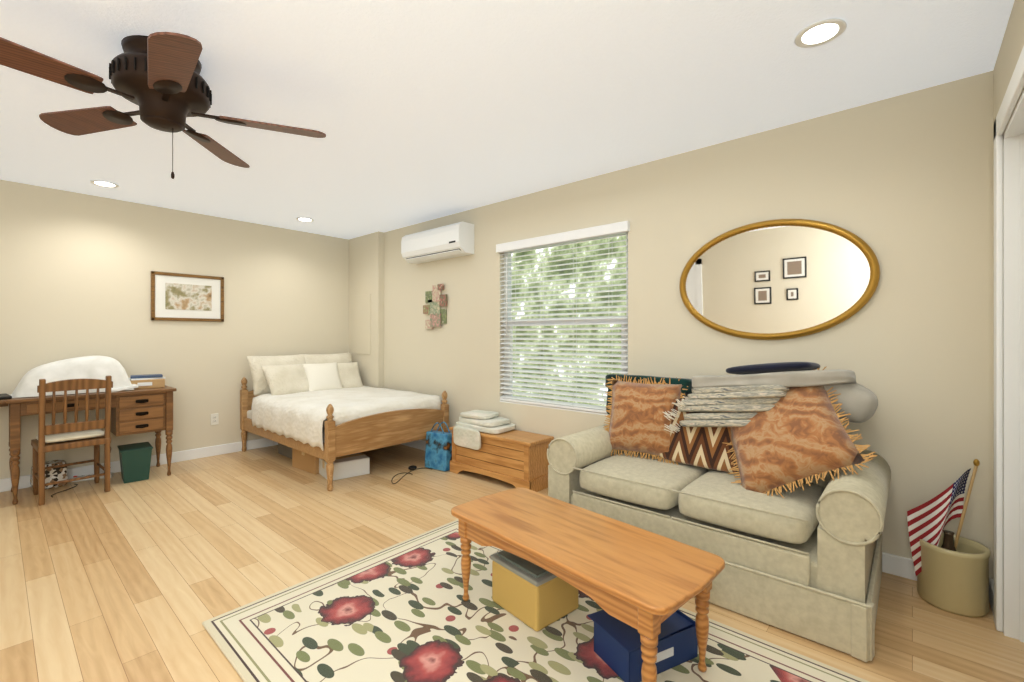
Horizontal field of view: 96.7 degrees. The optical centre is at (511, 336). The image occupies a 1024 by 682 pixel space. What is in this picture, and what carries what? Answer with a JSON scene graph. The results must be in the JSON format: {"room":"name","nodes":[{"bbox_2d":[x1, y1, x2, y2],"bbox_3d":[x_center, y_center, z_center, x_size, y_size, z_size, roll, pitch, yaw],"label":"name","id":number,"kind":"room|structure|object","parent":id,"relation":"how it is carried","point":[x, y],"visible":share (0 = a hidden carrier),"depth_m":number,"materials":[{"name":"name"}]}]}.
{"room":"bedroom","nodes":[
{"label":"bedroom","id":0,"kind":"room"},
{"bbox_2d":[0,180,348,478],"bbox_3d":[-3.490,-0.005,4.224,0.120,2.440,4.580,0,0,41],"label":"wall","id":1,"kind":"structure","parent":0,"point":[76,269],"depth_m":4.27,"materials":[{"name":"beige paint"}]},
{"bbox_2d":[0,438,277,491],"bbox_3d":[-3.454,1.165,4.162,0.016,0.100,4.235,0,0,41],"label":"baseboard","id":2,"kind":"structure","parent":1,"relation":"attached to","point":[24,481],"depth_m":4.41,"materials":[{"name":"white wood"}]},
{"bbox_2d":[151,271,223,321],"bbox_3d":[-3.171,-0.380,4.476,0.022,0.460,0.600,0,0,41],"label":"picture frame","id":3,"kind":"object","parent":1,"relation":"attached to","point":[181,297],"visible":1,"depth_m":4.46,"materials":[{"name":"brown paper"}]},
{"bbox_2d":[211,413,218,424],"bbox_3d":[-3.031,0.845,4.647,0.010,0.115,0.070,0,0,41],"label":"electrical outlet","id":4,"kind":"object","parent":1,"relation":"attached to","point":[215,419],"visible":1,"depth_m":4.65,"materials":[{"name":"white plastic"}]},
{"bbox_2d":[349,231,383,387],"bbox_3d":[-1.789,-0.005,5.563,0.670,2.440,0.083,0,0,41],"label":"wall","id":5,"kind":"structure","parent":0,"point":[366,301],"depth_m":5.46,"materials":[{"name":"beige paint"}]},
{"bbox_2d":[0,0,1014,238],"bbox_3d":[-1.330,-1.275,2.327,5.870,0.100,4.580,0,0,41],"label":"ceiling","id":6,"kind":"structure","parent":0,"point":[417,111],"depth_m":2.25,"materials":[{"name":"white paint"}]},
{"bbox_2d":[90,180,118,187],"bbox_3d":[-3.262,-1.220,3.651,0.176,0.009,0.176,0,0,41],"label":"recessed light","id":7,"kind":"object","parent":6,"relation":"in","point":[101,183],"visible":1,"depth_m":3.64,"materials":[{"name":"white"}]},
{"bbox_2d":[0,32,325,178],"bbox_3d":[-1.518,-0.958,1.953,1.246,0.535,1.252,0,0,41],"label":"ceiling fan","id":8,"kind":"object","parent":6,"relation":"attached to","point":[158,80],"visible":1,"depth_m":1.87,"materials":[{"name":"brown wood"}]},
{"bbox_2d":[296,217,313,221],"bbox_3d":[-2.164,-1.220,4.763,0.176,0.009,0.176,0,0,41],"label":"recessed light","id":9,"kind":"object","parent":6,"relation":"in","point":[303,219],"visible":1,"depth_m":4.75,"materials":[{"name":"white"}]},
{"bbox_2d":[794,18,846,47],"bbox_3d":[1.242,-1.220,1.838,0.176,0.009,0.176,0,0,41],"label":"recessed light","id":10,"kind":"object","parent":6,"relation":"in","point":[819,33],"visible":1,"depth_m":1.83,"materials":[{"name":"white"}]},
{"bbox_2d":[0,444,1023,681],"bbox_3d":[-1.330,1.265,2.327,5.870,0.100,4.580,0,0,41],"label":"floor","id":11,"kind":"structure","parent":0,"point":[137,581],"depth_m":2.41,"materials":[{"name":"laminate"}]},
{"bbox_2d":[30,459,67,488],"bbox_3d":[-3.732,1.115,3.676,0.166,0.205,0.213,0,0,41],"label":"clutter","id":12,"kind":"object","parent":11,"relation":"on","point":[56,474],"visible":0.58,"depth_m":3.65},
{"bbox_2d":[31,375,112,505],"bbox_3d":[-3.402,0.760,3.522,0.430,0.910,0.410,0,0,38],"label":"chair","id":13,"kind":"object","parent":11,"relation":"on","point":[65,435],"visible":1,"depth_m":3.43,"materials":[{"name":"brown wood"}]},
{"bbox_2d":[35,427,105,443],"bbox_3d":[-3.421,0.766,3.538,0.350,0.050,0.370,0,0,38],"label":"cushion","id":14,"kind":"object","parent":13,"relation":"on","point":[95,434],"depth_m":3.45,"materials":[{"name":"white fabric"}]},
{"bbox_2d":[51,446,110,496],"bbox_3d":[-3.500,1.042,3.720,0.435,0.345,0.395,0,0,41],"label":"cord","id":15,"kind":"object","parent":11,"relation":"on","point":[75,484],"visible":0.44,"depth_m":3.62,"materials":[{"name":"black plastic"}]},
{"bbox_2d":[0,356,176,504],"bbox_3d":[-3.550,0.688,3.664,0.490,1.054,1.300,0,0,41],"label":"desk","id":16,"kind":"object","parent":11,"relation":"on","point":[141,403],"visible":0.92,"depth_m":3.71,"materials":[{"name":"brown wood"}]},
{"bbox_2d":[71,472,113,481],"bbox_3d":[-3.567,1.193,3.879,0.260,0.044,0.060,0,0,-29],"label":"power strip","id":17,"kind":"object","parent":11,"relation":"on","point":[111,475],"visible":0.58,"depth_m":3.85,"materials":[{"name":"white plastic"}]},
{"bbox_2d":[117,442,152,483],"bbox_3d":[-3.221,1.077,3.894,0.212,0.275,0.292,0,0,-45],"label":"trash can","id":18,"kind":"object","parent":11,"relation":"on","point":[135,460],"visible":1,"depth_m":3.81,"materials":[{"name":"teal plastic"}]},
{"bbox_2d":[278,443,291,458],"bbox_3d":[-2.145,1.127,4.680,0.500,0.176,0.304,0,0,41],"label":"box","id":19,"kind":"object","parent":11,"relation":"on","point":[284,450],"visible":0.17,"depth_m":4.61,"materials":[{"name":"brown"}]},
{"bbox_2d":[292,448,318,473],"bbox_3d":[-1.798,1.110,4.242,0.400,0.209,0.304,0,0,37],"label":"box","id":20,"kind":"object","parent":11,"relation":"on","point":[306,462],"visible":0.19,"depth_m":4.10,"materials":[{"name":"brown cardboard"}]},
{"bbox_2d":[240,353,448,490],"bbox_3d":[-1.755,0.708,4.631,1.922,1.014,1.261,0,0,41],"label":"bed","id":21,"kind":"object","parent":11,"relation":"on","point":[328,408],"visible":1,"depth_m":4.26,"materials":[{"name":"white fabric"}]},
{"bbox_2d":[246,354,314,395],"bbox_3d":[-2.499,0.405,4.944,0.170,0.480,0.700,-30,-18,34],"label":"pillow","id":22,"kind":"object","parent":21,"relation":"on","point":[260,384],"depth_m":4.77,"materials":[{"name":"white fabric"}]},
{"bbox_2d":[260,363,317,397],"bbox_3d":[-2.349,0.460,4.826,0.150,0.420,0.550,-40,-21,27],"label":"pillow","id":23,"kind":"object","parent":21,"relation":"on","point":[283,379],"depth_m":4.75,"materials":[{"name":"white fabric"}]},
{"bbox_2d":[302,362,343,394],"bbox_3d":[-2.095,0.460,5.055,0.420,0.400,0.140,0,-28,-45],"label":"pillow","id":24,"kind":"object","parent":21,"relation":"on","point":[321,376],"depth_m":4.99,"materials":[{"name":"beige fabric"}]},
{"bbox_2d":[318,362,363,392],"bbox_3d":[-1.975,0.465,5.282,0.500,0.400,0.150,0,-32,-41],"label":"pillow","id":25,"kind":"object","parent":21,"relation":"on","point":[348,372],"depth_m":5.27,"materials":[{"name":"white fabric"}]},
{"bbox_2d":[251,385,443,450],"bbox_3d":[-1.640,0.741,4.513,1.500,0.320,1.236,0,0,41],"label":"quilt","id":26,"kind":"object","parent":21,"relation":"on","point":[299,416],"depth_m":4.14,"materials":[{"name":"white fabric"}]},
{"bbox_2d":[319,453,369,480],"bbox_3d":[-1.487,1.141,4.035,0.354,0.146,0.300,0,0,-39],"label":"box","id":27,"kind":"object","parent":11,"relation":"on","point":[351,465],"visible":0.73,"depth_m":3.94,"materials":[{"name":"white cardboard"}]},
{"bbox_2d":[391,465,430,483],"bbox_3d":[-0.911,1.195,4.004,0.256,0.039,0.473,0,0,41],"label":"cord","id":28,"kind":"object","parent":11,"relation":"on","point":[412,467],"visible":0.98,"depth_m":4.12,"materials":[{"name":"black rubber"}]},
{"bbox_2d":[425,422,451,470],"bbox_3d":[-0.666,1.002,4.199,0.260,0.426,0.110,0,-4,33],"label":"tote bag","id":29,"kind":"object","parent":11,"relation":"on","point":[438,452],"visible":0.94,"depth_m":4.14,"materials":[{"name":"blue fabric"}]},
{"bbox_2d":[449,410,553,491],"bbox_3d":[-0.121,0.945,3.893,0.940,0.539,0.360,0,0,41],"label":"chest","id":30,"kind":"object","parent":11,"relation":"on","point":[493,444],"visible":1,"depth_m":3.77,"materials":[{"name":"brown wood"}]},
{"bbox_2d":[453,425,481,449],"bbox_3d":[-0.390,0.870,3.919,0.348,0.180,0.044,0,4,43],"label":"towel","id":31,"kind":"object","parent":30,"relation":"hanging from","point":[469,437],"depth_m":3.89,"materials":[{"name":"white fabric"}]},
{"bbox_2d":[460,410,498,419],"bbox_3d":[-0.288,0.696,4.066,0.309,0.050,0.249,0,0,36],"label":"quilt","id":32,"kind":"object","parent":30,"relation":"on","point":[474,414],"depth_m":4.00,"materials":[{"name":"white fabric"}]},
{"bbox_2d":[459,413,510,426],"bbox_3d":[-0.247,0.740,4.038,0.282,0.057,0.449,0,0,-45],"label":"quilt","id":33,"kind":"object","parent":30,"relation":"on","point":[466,420],"depth_m":3.93,"materials":[{"name":"white fabric"}]},
{"bbox_2d":[455,417,515,434],"bbox_3d":[-0.235,0.787,4.020,0.511,0.061,0.311,0,0,38],"label":"quilt","id":34,"kind":"object","parent":30,"relation":"on","point":[501,428],"depth_m":3.87,"materials":[{"name":"white fabric"}]},
{"bbox_2d":[202,519,869,681],"bbox_3d":[-0.006,1.209,1.736,2.200,0.012,1.440,0,0,41],"label":"rug","id":35,"kind":"object","parent":11,"relation":"on","point":[403,611],"visible":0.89,"depth_m":1.83,"materials":[{"name":"beige fabric"}]},
{"bbox_2d":[490,550,577,630],"bbox_3d":[0.102,1.092,2.040,0.270,0.220,0.310,0,0,-41],"label":"storage box","id":36,"kind":"object","parent":35,"relation":"on","point":[533,596],"visible":0.67,"depth_m":1.93,"materials":[{"name":"yellow"}]},
{"bbox_2d":[451,487,724,681],"bbox_3d":[0.237,0.997,1.861,0.470,0.410,1.104,0,0,-43],"label":"coffee table","id":37,"kind":"object","parent":35,"relation":"on","point":[645,583],"visible":0.9,"depth_m":1.66,"materials":[{"name":"brown wood"}]},
{"bbox_2d":[588,610,697,681],"bbox_3d":[0.489,1.129,1.729,0.363,0.145,0.242,0,0,-27],"label":"shoebox","id":38,"kind":"object","parent":35,"relation":"on","point":[617,647],"visible":0.69,"depth_m":1.66,"materials":[{"name":"blue"}]},
{"bbox_2d":[547,362,890,661],"bbox_3d":[1.053,0.668,2.511,1.574,1.084,0.892,0,0,41],"label":"sofa","id":39,"kind":"object","parent":11,"relation":"on","point":[768,484],"visible":0.98,"depth_m":2.14,"materials":[{"name":"fabric"}]},
{"bbox_2d":[579,451,707,509],"bbox_3d":[0.766,0.810,2.635,0.568,0.155,0.640,0,0,41],"label":"seat cushion","id":40,"kind":"object","parent":39,"relation":"on","point":[642,479],"depth_m":2.47,"materials":[{"name":"fabric"}]},
{"bbox_2d":[600,374,688,466],"bbox_3d":[0.807,0.501,2.811,0.528,0.528,0.150,0,-14,36],"label":"pillow","id":41,"kind":"object","parent":39,"relation":"on","point":[636,405],"depth_m":2.75,"materials":[{"name":"brown fabric"}]},
{"bbox_2d":[605,374,703,395],"bbox_3d":[0.923,0.315,2.990,0.602,0.122,0.324,0,-6,41],"label":"throw","id":42,"kind":"object","parent":39,"relation":"on","point":[678,386],"depth_m":2.82,"materials":[{"name":"fabric"}]},
{"bbox_2d":[678,467,825,544],"bbox_3d":[1.192,0.810,2.260,0.568,0.155,0.640,0,0,41],"label":"seat cushion","id":43,"kind":"object","parent":39,"relation":"on","point":[716,496],"depth_m":2.07,"materials":[{"name":"fabric"}]},
{"bbox_2d":[691,369,856,389],"bbox_3d":[1.383,0.240,2.452,0.765,0.102,0.367,-8,-11,38],"label":"blanket","id":44,"kind":"object","parent":39,"relation":"on","point":[747,379],"depth_m":2.27,"materials":[{"name":"white fabric"}]},
{"bbox_2d":[714,363,877,509],"bbox_3d":[1.326,0.480,2.236,0.170,0.823,0.819,37,-14,-20],"label":"pillow","id":45,"kind":"object","parent":39,"relation":"on","point":[797,434],"depth_m":2.13,"materials":[{"name":"brown fabric"}]},
{"bbox_2d":[814,376,878,423],"bbox_3d":[1.663,0.315,2.272,0.260,0.200,0.360,31,14,37],"label":"pillow","id":46,"kind":"object","parent":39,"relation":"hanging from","point":[857,400],"depth_m":2.13,"materials":[{"name":"white fabric"}]},
{"bbox_2d":[907,459,990,616],"bbox_3d":[1.994,0.887,2.088,0.276,0.656,0.245,0,0,41],"label":"crock","id":47,"kind":"object","parent":11,"relation":"on","point":[951,571],"visible":1,"depth_m":2.07,"materials":[{"name":"beige ceramic"}]},
{"bbox_2d":[384,71,992,578],"bbox_3d":[0.142,-0.005,4.002,5.630,2.440,0.120,0,0,41],"label":"wall","id":48,"kind":"structure","parent":0,"point":[902,185],"depth_m":2.50,"materials":[{"name":"beige paint"}]},
{"bbox_2d":[423,284,446,328],"bbox_3d":[-0.800,-0.305,4.726,0.380,0.460,0.028,0,0,41],"label":"collage","id":49,"kind":"object","parent":48,"relation":"attached to","point":[435,299],"visible":0.94,"depth_m":4.71},
{"bbox_2d":[401,221,473,263],"bbox_3d":[-0.765,-0.931,4.583,0.900,0.288,0.202,0,0,41],"label":"air conditioner","id":50,"kind":"object","parent":48,"relation":"in","point":[454,240],"visible":1,"depth_m":4.43,"materials":[{"name":"white plastic"}]},
{"bbox_2d":[500,232,627,415],"bbox_3d":[0.401,-0.110,3.767,1.270,1.410,0.110,0,0,41],"label":"window","id":51,"kind":"structure","parent":48,"relation":"in","point":[561,321],"depth_m":3.80,"materials":[{"name":"white"}]},
{"bbox_2d":[496,221,629,413],"bbox_3d":[0.367,-0.127,3.728,1.300,1.412,0.080,0,0,41],"label":"window blind slats","id":52,"kind":"object","parent":51,"relation":"attached to","point":[593,232],"visible":0.79,"depth_m":3.68,"materials":[{"name":"white plastic"}]},
{"bbox_2d":[402,440,993,604],"bbox_3d":[0.347,1.165,3.728,4.960,0.100,0.020,0,0,41],"label":"baseboard","id":53,"kind":"structure","parent":48,"relation":"attached to","point":[896,565],"depth_m":2.31,"materials":[{"name":"white wood"}]},
{"bbox_2d":[679,219,879,339],"bbox_3d":[1.503,-0.329,2.688,1.040,0.704,0.030,0,2,41],"label":"oval mirror","id":54,"kind":"object","parent":48,"relation":"attached to","point":[778,279],"visible":0.98,"depth_m":2.65,"materials":[{"name":"gold metal"}]},
{"bbox_2d":[993,0,1023,579],"bbox_3d":[0.830,-0.005,0.429,0.120,2.440,4.340,0,0,41],"label":"wall","id":55,"kind":"structure","parent":0,"point":[1011,47],"depth_m":1.82,"materials":[{"name":"beige paint"}]},
{"bbox_2d":[994,46,1023,642],"bbox_3d":[1.782,0.152,1.529,0.140,2.125,0.980,0,0,41],"label":"door frame","id":56,"kind":"structure","parent":55,"relation":"attached to","point":[1009,383],"depth_m":1.84,"materials":[{"name":"white paint"}]},
{"label":"outside","id":57,"kind":"structure","parent":0,"visible":0},
{"bbox_2d":[511,235,625,405],"bbox_3d":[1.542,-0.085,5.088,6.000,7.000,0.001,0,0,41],"label":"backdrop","id":58,"kind":"structure","parent":57,"point":[612,239],"depth_m":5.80,"materials":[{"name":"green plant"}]}
]}

